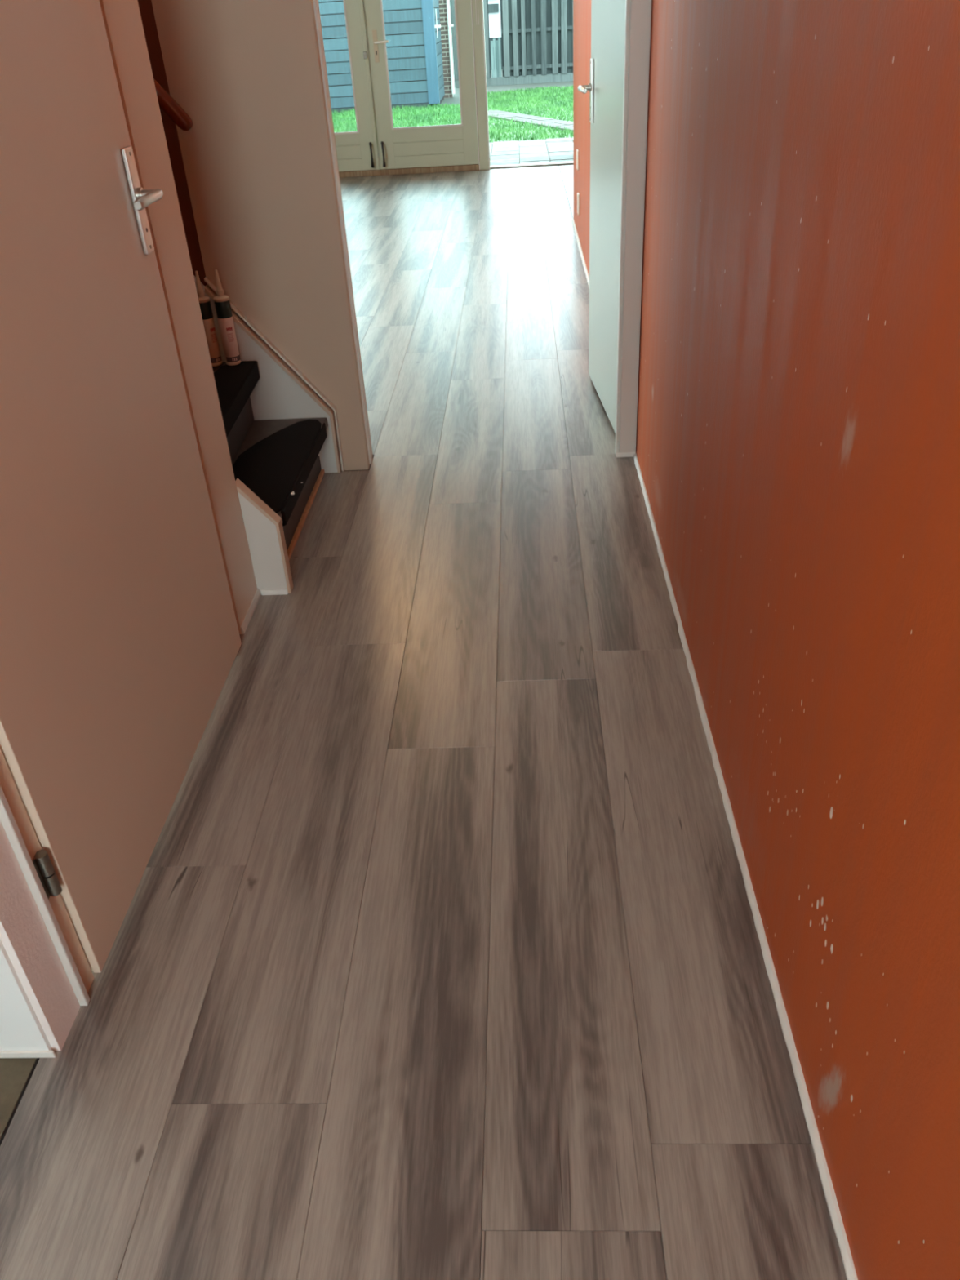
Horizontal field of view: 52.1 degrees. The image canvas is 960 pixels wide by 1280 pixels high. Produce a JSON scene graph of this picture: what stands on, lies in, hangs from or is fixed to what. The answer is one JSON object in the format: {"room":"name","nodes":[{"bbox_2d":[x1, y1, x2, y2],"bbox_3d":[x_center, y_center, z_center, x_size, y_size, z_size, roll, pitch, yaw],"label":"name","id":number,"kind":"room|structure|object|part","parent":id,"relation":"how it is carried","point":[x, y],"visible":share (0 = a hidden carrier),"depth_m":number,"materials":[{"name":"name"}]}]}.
{"room":"home hallway","nodes":[
{"label":"home hallway","id":0,"kind":"room"},
{"bbox_2d":[0,821,79,1051],"bbox_3d":[-1.210,-0.370,0.930,1.005,2.620,0.080,-2,33,3],"label":"wall","id":1,"kind":"structure","parent":0,"point":[24,936],"depth_m":1.44,"materials":[{"name":"paint"}]},
{"bbox_2d":[0,939,53,1050],"bbox_3d":[-1.195,-0.398,0.860,0.943,2.500,0.008,-2,33,3],"label":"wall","id":2,"kind":"structure","parent":1,"relation":"attached to","point":[20,1028],"depth_m":1.46,"materials":[{"name":"white paint"}]},
{"bbox_2d":[0,1050,56,1057],"bbox_3d":[-1.126,0.648,1.529,0.951,0.014,0.004,-2,33,3],"label":"baseboard","id":3,"kind":"structure","parent":1,"relation":"attached to","point":[3,1054],"depth_m":1.50,"materials":[{"name":"white wood"}]},
{"bbox_2d":[99,0,257,634],"bbox_3d":[-0.732,-1.048,1.931,0.120,2.620,0.255,-2,33,3],"label":"door frame","id":4,"kind":"structure","parent":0,"point":[122,21],"depth_m":2.13,"materials":[{"name":"beige paint"}]},
{"bbox_2d":[0,0,241,973],"bbox_3d":[-0.668,-0.568,1.466,0.119,2.048,1.032,-2,33,3],"label":"door","id":5,"kind":"structure","parent":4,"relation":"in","point":[120,640],"depth_m":1.63,"materials":[{"name":"beige paint"}]},
{"bbox_3d":[-0.647,-0.830,1.858,0.009,0.185,0.042,-2,33,3],"label":"handle plate","id":6,"kind":"part","parent":5,"relation":"part of","materials":[{"name":"metal"}]},
{"bbox_3d":[-0.607,-0.809,1.803,0.020,0.019,0.127,-2,33,3],"label":"lever","id":7,"kind":"part","parent":5,"relation":"part of","materials":[{"name":"metal"}]},
{"bbox_2d":[240,588,261,634],"bbox_3d":[-0.604,-0.079,2.594,0.007,0.020,0.202,-2,33,3],"label":"baseboard","id":8,"kind":"structure","parent":4,"relation":"attached to","point":[255,599],"depth_m":2.58,"materials":[{"name":"white paint"}]},
{"bbox_2d":[137,0,373,471],"bbox_3d":[-1.664,-2.303,2.393,2.349,4.320,0.120,-2,33,3],"label":"wall","id":9,"kind":"structure","parent":0,"point":[256,150],"depth_m":2.89,"materials":[{"name":"paint"}]},
{"bbox_2d":[153,77,192,131],"bbox_3d":[-1.355,-1.969,2.481,1.029,1.265,0.094,-2,33,3],"label":"handrail","id":10,"kind":"object","parent":9,"relation":"attached to","point":[166,103],"visible":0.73,"depth_m":2.73,"materials":[{"name":"wood"}]},
{"bbox_2d":[312,0,372,463],"bbox_3d":[-0.477,-1.503,2.875,0.089,2.090,0.112,-2,33,3],"label":"trim","id":11,"kind":"structure","parent":9,"relation":"attached to","point":[315,2],"depth_m":2.99,"materials":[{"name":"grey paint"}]},
{"bbox_2d":[0,164,847,1279],"bbox_3d":[-0.692,-1.230,4.511,5.200,0.120,11.860,-2,33,3],"label":"floor","id":12,"kind":"structure","parent":0,"point":[435,953],"depth_m":1.70,"materials":[{"name":"laminate"}]},
{"bbox_2d":[193,275,344,595],"bbox_3d":[-1.372,-1.276,2.466,1.667,2.248,0.857,-2,33,3],"label":"staircase","id":13,"kind":"structure","parent":12,"relation":"on","point":[282,433],"depth_m":3.05,"materials":[{"name":"white paint"}]},
{"bbox_2d":[195,271,222,366],"bbox_3d":[-0.850,-0.996,3.044,0.048,0.285,0.048,23,41,34],"label":"cartridge","id":14,"kind":"object","parent":13,"relation":"on","point":[204,301],"visible":0.81,"depth_m":3.04,"materials":[{"name":"white plastic"}]},
{"bbox_2d":[213,269,240,365],"bbox_3d":[-0.790,-0.998,3.042,0.048,0.285,0.048,-18,35,-21],"label":"cartridge","id":15,"kind":"object","parent":13,"relation":"on","point":[222,304],"visible":1,"depth_m":3.04,"materials":[{"name":"white plastic"}]},
{"bbox_2d":[338,164,479,177],"bbox_3d":[-0.976,-4.501,9.438,1.945,0.048,0.135,-2,33,3],"label":"trim","id":16,"kind":"structure","parent":12,"relation":"on","point":[473,166],"depth_m":9.37,"materials":[{"name":"brown wood"}]},
{"bbox_2d":[489,161,573,168],"bbox_3d":[0.592,-4.549,9.389,0.988,0.014,0.110,-2,33,3],"label":"trim","id":17,"kind":"structure","parent":12,"relation":"on","point":[557,162],"depth_m":9.36,"materials":[{"name":"metal"}]},
{"bbox_2d":[573,0,959,1279],"bbox_3d":[0.533,-1.523,2.541,0.140,2.620,8.950,-2,33,3],"label":"wall","id":18,"kind":"structure","parent":0,"point":[797,439],"depth_m":1.21,"materials":[{"name":"orange paint"}]},
{"bbox_2d":[576,149,578,169],"bbox_3d":[0.611,-3.004,6.139,0.012,0.110,0.082,-2,33,3],"label":"wall socket","id":19,"kind":"object","parent":18,"relation":"attached to","point":[577,150],"visible":1,"depth_m":6.12,"materials":[{"name":"white plastic"}]},
{"bbox_2d":[577,192,579,215],"bbox_3d":[0.620,-2.749,6.185,0.012,0.120,0.082,-2,33,3],"label":"wall socket","id":20,"kind":"object","parent":18,"relation":"attached to","point":[578,193],"visible":1,"depth_m":6.17,"materials":[{"name":"white plastic"}]},
{"bbox_2d":[571,218,589,288],"bbox_3d":[0.602,-2.030,5.490,0.014,0.021,3.450,-2,33,3],"label":"baseboard","id":21,"kind":"structure","parent":18,"relation":"attached to","point":[572,220],"depth_m":5.99,"materials":[{"name":"white wood"}]},
{"bbox_2d":[577,0,625,432],"bbox_3d":[0.406,-1.740,3.180,0.095,2.038,0.816,-4,33,-1],"label":"door","id":22,"kind":"structure","parent":18,"relation":"in","point":[606,86],"depth_m":3.37,"materials":[{"name":"grey paint"}]},
{"bbox_3d":[0.355,-1.912,3.408,0.020,0.019,0.127,-4,33,-1],"label":"lever","id":23,"kind":"part","parent":22,"relation":"part of","materials":[{"name":"metal"}]},
{"bbox_3d":[0.395,-1.935,3.462,0.009,0.200,0.042,-4,33,-1],"label":"handle plate","id":24,"kind":"part","parent":22,"relation":"part of","materials":[{"name":"metal"}]},
{"bbox_2d":[615,0,651,457],"bbox_3d":[0.444,-1.529,2.825,0.066,2.090,0.112,-2,33,3],"label":"trim","id":25,"kind":"structure","parent":18,"relation":"attached to","point":[637,12],"depth_m":2.93,"materials":[{"name":"white paint"}]},
{"bbox_2d":[633,453,857,1279],"bbox_3d":[0.457,0.638,1.390,0.011,0.013,4.664,-2,33,3],"label":"baseboard","id":26,"kind":"structure","parent":18,"relation":"attached to","point":[828,1190],"depth_m":1.57,"materials":[{"name":"white wood"}]},
{"bbox_3d":[-0.579,-5.528,8.837,5.480,2.620,0.120,-2,33,3],"label":"wall","id":27,"kind":"structure","parent":0,"visible":0},
{"bbox_2d":[333,0,379,171],"bbox_3d":[-1.510,-5.364,8.839,0.992,2.100,0.111,-2,33,3],"label":"door","id":28,"kind":"structure","parent":27,"relation":"in","point":[357,150],"depth_m":9.10,"materials":[{"name":"beige paint"}]},
{"bbox_3d":[-1.028,-4.590,9.291,0.029,0.218,0.054,-2,33,3],"label":"pull handle","id":29,"kind":"part","parent":28,"relation":"part of","materials":[{"name":"black metal"}]},
{"bbox_2d":[363,0,478,168],"bbox_3d":[-0.539,-5.389,8.783,0.952,2.100,0.120,-2,33,3],"label":"door","id":30,"kind":"structure","parent":27,"relation":"in","point":[451,144],"depth_m":9.15,"materials":[{"name":"beige paint"}]},
{"bbox_3d":[-0.938,-5.341,8.831,0.040,0.250,0.006,-2,33,3],"label":"handle plate","id":31,"kind":"part","parent":30,"relation":"part of","materials":[{"name":"beige metal"}]},
{"bbox_3d":[-0.883,-5.351,8.783,0.131,0.023,0.059,-2,33,3],"label":"lever","id":32,"kind":"part","parent":30,"relation":"part of","materials":[{"name":"silver metal"}]},
{"bbox_3d":[-0.916,-4.593,9.284,0.029,0.218,0.054,-2,33,3],"label":"pull handle","id":33,"kind":"part","parent":30,"relation":"part of","materials":[{"name":"black metal"}]},
{"bbox_2d":[471,0,490,169],"bbox_3d":[-0.524,-5.467,8.793,3.170,2.320,0.137,-2,33,3],"label":"trim","id":34,"kind":"structure","parent":27,"relation":"attached to","point":[477,6],"depth_m":8.95,"materials":[{"name":"beige paint"}]},
{"bbox_3d":[-0.810,-1.618,0.782,0.120,0.410,1.055,-2,33,3],"label":"wall","id":35,"kind":"structure","parent":0,"visible":0},
{"bbox_2d":[0,747,93,1005],"bbox_3d":[-0.708,-0.576,1.456,0.072,2.100,1.054,-2,33,3],"label":"trim","id":36,"kind":"structure","parent":35,"relation":"attached to","point":[15,822],"depth_m":1.45,"materials":[{"name":"beige paint"}]},
{"label":"outside","id":37,"kind":"structure","parent":0,"visible":0},
{"bbox_2d":[342,69,573,112],"bbox_3d":[-0.780,-10.266,18.687,15.000,0.255,21.540,-2,33,3],"label":"ground","id":38,"kind":"structure","parent":37,"point":[455,100],"depth_m":18.76,"materials":[{"name":"concrete"}]},
{"bbox_2d":[318,0,444,112],"bbox_3d":[-2.913,-10.073,16.109,4.610,2.445,1.800,-2,33,3],"label":"garden shed","id":39,"kind":"object","parent":38,"relation":"on","point":[412,28],"visible":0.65,"depth_m":15.71,"materials":[{"name":"blue paint"}]},
{"bbox_3d":[-2.902,-8.700,16.189,4.145,0.055,0.040,-2,33,3],"label":"board","id":40,"kind":"part","parent":39,"relation":"part of","materials":[{"name":"blue wood"}]},
{"bbox_2d":[437,0,453,97],"bbox_3d":[-0.622,-10.642,16.990,0.160,2.200,0.266,-2,33,3],"label":"brick pillar","id":41,"kind":"structure","parent":38,"relation":"on","point":[442,3],"depth_m":17.07,"materials":[{"name":"brick"}]},
{"bbox_2d":[446,0,454,93],"bbox_3d":[-0.512,-10.634,16.773,0.098,2.280,0.068,-2,33,3],"label":"downpipe","id":42,"kind":"object","parent":41,"relation":"attached to","point":[449,25],"visible":1,"depth_m":16.98,"materials":[{"name":"white plastic"}]},
{"bbox_2d":[488,0,502,70],"bbox_3d":[-0.538,-16.124,25.276,6.500,2.900,4.100,-2,33,3],"label":"house","id":43,"kind":"structure","parent":38,"relation":"on","point":[494,6],"depth_m":23.71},
{"bbox_2d":[490,38,502,77],"bbox_3d":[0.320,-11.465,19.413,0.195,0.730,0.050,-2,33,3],"label":"gate","id":44,"kind":"object","parent":38,"relation":"on","point":[495,45],"visible":1,"depth_m":19.37,"materials":[{"name":"paint"}]},
{"bbox_2d":[449,0,573,88],"bbox_3d":[1.788,-11.899,18.926,4.713,1.951,0.085,-2,33,3],"label":"fence","id":45,"kind":"object","parent":38,"relation":"on","point":[537,35],"visible":0.38,"depth_m":19.10,"materials":[{"name":"grey wood"}]},
{"bbox_3d":[2.250,-11.847,18.940,3.690,0.060,0.042,-2,33,3],"label":"fence rail","id":46,"kind":"part","parent":45,"relation":"part of","materials":[{"name":"grey wood"}]},
{"bbox_3d":[2.283,-11.327,19.276,3.690,0.060,0.042,-2,33,3],"label":"fence rail","id":47,"kind":"part","parent":45,"relation":"part of","materials":[{"name":"grey wood"}]},
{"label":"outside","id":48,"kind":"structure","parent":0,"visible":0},
{"bbox_2d":[331,84,573,146],"bbox_3d":[-0.628,-7.835,14.677,8.800,0.006,7.700,-2,33,3],"label":"ground","id":49,"kind":"structure","parent":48,"point":[493,139],"depth_m":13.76,"materials":[{"name":"green plant"}]},
{"bbox_2d":[488,110,573,132],"bbox_3d":[0.809,-6.903,13.071,0.430,0.033,3.985,-15,35,-17],"label":"path","id":50,"kind":"structure","parent":49,"relation":"on","point":[553,122],"depth_m":13.25,"materials":[{"name":"grey concrete"}]},
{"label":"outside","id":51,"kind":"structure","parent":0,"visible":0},
{"bbox_2d":[377,137,573,165],"bbox_3d":[-0.179,-5.159,10.476,7.200,0.040,2.230,-2,33,3],"label":"paving","id":52,"kind":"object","parent":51,"point":[557,149],"visible":0.14,"depth_m":10.38,"materials":[{"name":"concrete"}]}
]}

